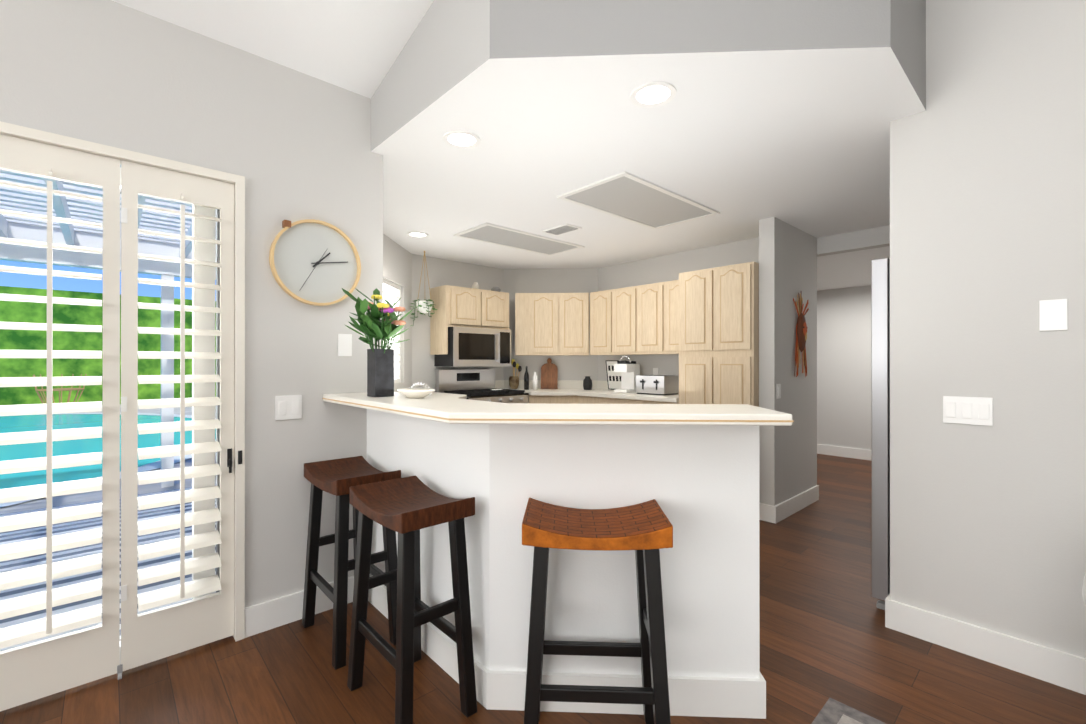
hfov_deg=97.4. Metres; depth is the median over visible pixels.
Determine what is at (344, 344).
switch plate
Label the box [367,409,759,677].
wall
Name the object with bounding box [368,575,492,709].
baseboard
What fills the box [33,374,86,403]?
rattan chair
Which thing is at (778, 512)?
baseboard
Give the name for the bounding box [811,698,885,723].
dining rug
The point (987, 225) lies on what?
wall
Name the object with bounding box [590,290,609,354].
upper cabinet
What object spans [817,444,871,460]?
baseboard
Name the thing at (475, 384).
range
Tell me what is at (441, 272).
wall
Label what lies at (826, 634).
floor
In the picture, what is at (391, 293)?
window
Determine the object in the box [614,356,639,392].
coffee maker
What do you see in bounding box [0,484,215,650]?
patio floor
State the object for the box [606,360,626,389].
kitchen sign
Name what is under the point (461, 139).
recessed light
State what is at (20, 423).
pool
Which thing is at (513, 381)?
utensil crock
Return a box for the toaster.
[636,375,678,394]
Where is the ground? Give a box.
[0,404,215,513]
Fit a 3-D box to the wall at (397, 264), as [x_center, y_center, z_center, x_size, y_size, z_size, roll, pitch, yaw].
[-1.469,0.060,4.111,0.120,2.380,1.840,0,0,3]
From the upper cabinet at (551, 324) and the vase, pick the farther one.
the upper cabinet at (551, 324)
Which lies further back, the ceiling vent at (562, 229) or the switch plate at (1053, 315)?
the ceiling vent at (562, 229)
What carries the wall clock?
attached to the wall at (291, 145)
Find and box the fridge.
[871,258,889,609]
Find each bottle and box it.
[524,366,528,389]
[533,372,536,389]
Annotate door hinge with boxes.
[117,664,122,679]
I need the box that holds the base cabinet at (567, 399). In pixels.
[529,395,678,403]
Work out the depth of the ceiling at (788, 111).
2.24 m
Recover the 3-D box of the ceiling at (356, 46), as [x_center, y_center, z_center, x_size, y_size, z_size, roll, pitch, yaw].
[0.168,-2.322,-1.185,7.120,1.886,7.360,0,0,-42]
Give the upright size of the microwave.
0.407 m
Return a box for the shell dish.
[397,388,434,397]
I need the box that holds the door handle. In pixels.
[227,448,241,472]
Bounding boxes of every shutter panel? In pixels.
[0,134,119,710]
[121,160,233,670]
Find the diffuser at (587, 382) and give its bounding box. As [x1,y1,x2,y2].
[583,376,591,389]
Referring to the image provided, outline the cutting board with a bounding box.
[541,358,557,388]
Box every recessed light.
[407,232,428,237]
[443,130,480,148]
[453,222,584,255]
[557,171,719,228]
[630,81,675,107]
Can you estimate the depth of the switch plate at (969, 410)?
2.04 m
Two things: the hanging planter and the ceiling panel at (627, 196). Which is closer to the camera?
the ceiling panel at (627, 196)
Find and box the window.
[383,278,400,382]
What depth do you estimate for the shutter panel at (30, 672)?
1.78 m
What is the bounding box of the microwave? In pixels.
[434,327,510,366]
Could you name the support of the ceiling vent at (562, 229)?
in the ceiling at (788, 111)
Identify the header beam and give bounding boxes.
[817,225,889,256]
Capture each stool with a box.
[302,456,400,669]
[347,476,476,723]
[522,498,672,723]
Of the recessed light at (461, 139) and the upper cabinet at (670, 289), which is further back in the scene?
the upper cabinet at (670, 289)
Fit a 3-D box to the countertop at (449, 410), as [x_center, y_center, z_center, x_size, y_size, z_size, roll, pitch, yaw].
[-0.078,0.179,2.014,1.007,0.036,1.956,0,0,-42]
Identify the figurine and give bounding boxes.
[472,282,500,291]
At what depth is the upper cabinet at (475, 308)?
5.13 m
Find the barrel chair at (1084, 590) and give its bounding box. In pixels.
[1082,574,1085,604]
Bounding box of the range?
[436,369,528,402]
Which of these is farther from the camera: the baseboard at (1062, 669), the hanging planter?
the hanging planter
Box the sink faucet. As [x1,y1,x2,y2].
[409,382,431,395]
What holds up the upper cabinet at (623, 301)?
attached to the wall at (665, 268)
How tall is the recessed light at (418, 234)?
0.006 m
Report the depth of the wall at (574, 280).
5.76 m
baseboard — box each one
[245,575,353,637]
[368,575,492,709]
[493,670,765,718]
[769,485,818,523]
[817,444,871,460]
[885,594,1085,694]
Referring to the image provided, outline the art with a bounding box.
[793,291,808,376]
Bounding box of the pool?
[0,413,215,507]
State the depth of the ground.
4.59 m
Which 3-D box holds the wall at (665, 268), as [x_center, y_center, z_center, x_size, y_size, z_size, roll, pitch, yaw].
[1.406,0.061,5.006,0.120,2.380,2.199,0,0,-42]
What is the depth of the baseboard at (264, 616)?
2.26 m
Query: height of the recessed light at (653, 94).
0.006 m
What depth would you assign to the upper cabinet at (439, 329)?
4.98 m
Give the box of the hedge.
[0,286,215,404]
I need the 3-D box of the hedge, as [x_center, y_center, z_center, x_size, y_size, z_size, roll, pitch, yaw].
[-13.466,-0.378,14.584,60.000,3.320,1.200,0,0,-42]
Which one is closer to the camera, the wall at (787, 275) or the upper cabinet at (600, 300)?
the wall at (787, 275)
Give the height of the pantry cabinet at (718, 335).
2.040 m
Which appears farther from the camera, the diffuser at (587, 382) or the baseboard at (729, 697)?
the diffuser at (587, 382)
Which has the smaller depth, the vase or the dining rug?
the dining rug
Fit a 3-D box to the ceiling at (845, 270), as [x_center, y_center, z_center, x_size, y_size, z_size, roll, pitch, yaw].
[3.250,-1.028,5.538,2.500,0.100,4.500,0,0,-42]
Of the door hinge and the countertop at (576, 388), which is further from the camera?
the countertop at (576, 388)
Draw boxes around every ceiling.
[112,0,433,98]
[371,0,925,268]
[817,246,889,290]
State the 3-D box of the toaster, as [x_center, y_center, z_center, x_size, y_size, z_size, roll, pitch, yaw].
[1.133,0.226,4.756,0.280,0.187,0.330,0,0,-42]
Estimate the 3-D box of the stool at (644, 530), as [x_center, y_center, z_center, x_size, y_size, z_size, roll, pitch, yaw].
[0.165,0.864,1.546,0.454,0.767,0.294,0,0,3]
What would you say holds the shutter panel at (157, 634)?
attached to the wall at (291, 145)
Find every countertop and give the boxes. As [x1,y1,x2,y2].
[322,392,793,425]
[432,392,466,398]
[495,380,678,402]
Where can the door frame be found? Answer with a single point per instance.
(202, 228)
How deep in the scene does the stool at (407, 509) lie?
1.69 m
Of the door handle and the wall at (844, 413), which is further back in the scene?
the wall at (844, 413)
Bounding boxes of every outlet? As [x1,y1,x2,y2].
[653,368,658,374]
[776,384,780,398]
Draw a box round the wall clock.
[269,219,360,305]
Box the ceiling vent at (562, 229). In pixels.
[542,223,581,235]
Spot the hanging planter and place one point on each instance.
(426, 306)
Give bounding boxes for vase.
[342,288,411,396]
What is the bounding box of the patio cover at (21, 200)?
[0,165,215,487]
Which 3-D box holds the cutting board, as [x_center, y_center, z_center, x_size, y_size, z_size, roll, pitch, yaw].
[0.075,0.137,5.680,0.200,0.368,0.075,0,0,3]
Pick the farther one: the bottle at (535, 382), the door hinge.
the bottle at (535, 382)
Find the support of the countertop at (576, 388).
on the base cabinet at (567, 399)
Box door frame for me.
[0,121,244,663]
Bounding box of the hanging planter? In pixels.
[410,251,436,325]
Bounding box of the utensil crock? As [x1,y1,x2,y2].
[509,359,521,388]
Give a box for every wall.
[0,0,382,606]
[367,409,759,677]
[383,234,411,391]
[412,254,502,391]
[503,268,597,379]
[598,237,758,380]
[759,217,816,505]
[817,285,871,449]
[890,0,1085,658]
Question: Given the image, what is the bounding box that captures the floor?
[0,454,1085,723]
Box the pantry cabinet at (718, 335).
[679,262,758,406]
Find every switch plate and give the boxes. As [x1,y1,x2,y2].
[275,395,301,419]
[338,334,351,355]
[943,396,992,425]
[1039,299,1067,330]
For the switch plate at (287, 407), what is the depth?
2.29 m
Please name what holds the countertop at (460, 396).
on the base cabinet
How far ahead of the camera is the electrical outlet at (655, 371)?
5.12 m
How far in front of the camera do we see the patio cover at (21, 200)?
4.23 m
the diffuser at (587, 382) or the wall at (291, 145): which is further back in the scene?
the diffuser at (587, 382)
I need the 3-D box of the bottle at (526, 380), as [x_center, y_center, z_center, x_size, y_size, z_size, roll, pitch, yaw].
[-0.191,0.186,5.554,0.055,0.270,0.056,0,0,-42]
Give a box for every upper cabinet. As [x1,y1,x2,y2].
[430,285,447,354]
[448,285,508,329]
[515,293,588,355]
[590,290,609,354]
[610,286,637,354]
[638,282,661,354]
[662,280,678,354]
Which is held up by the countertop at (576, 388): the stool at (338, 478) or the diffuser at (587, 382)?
the diffuser at (587, 382)
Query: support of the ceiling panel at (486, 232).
in the ceiling at (788, 111)
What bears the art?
attached to the wall at (787, 275)
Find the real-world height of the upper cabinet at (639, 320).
0.710 m
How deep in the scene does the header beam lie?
4.13 m

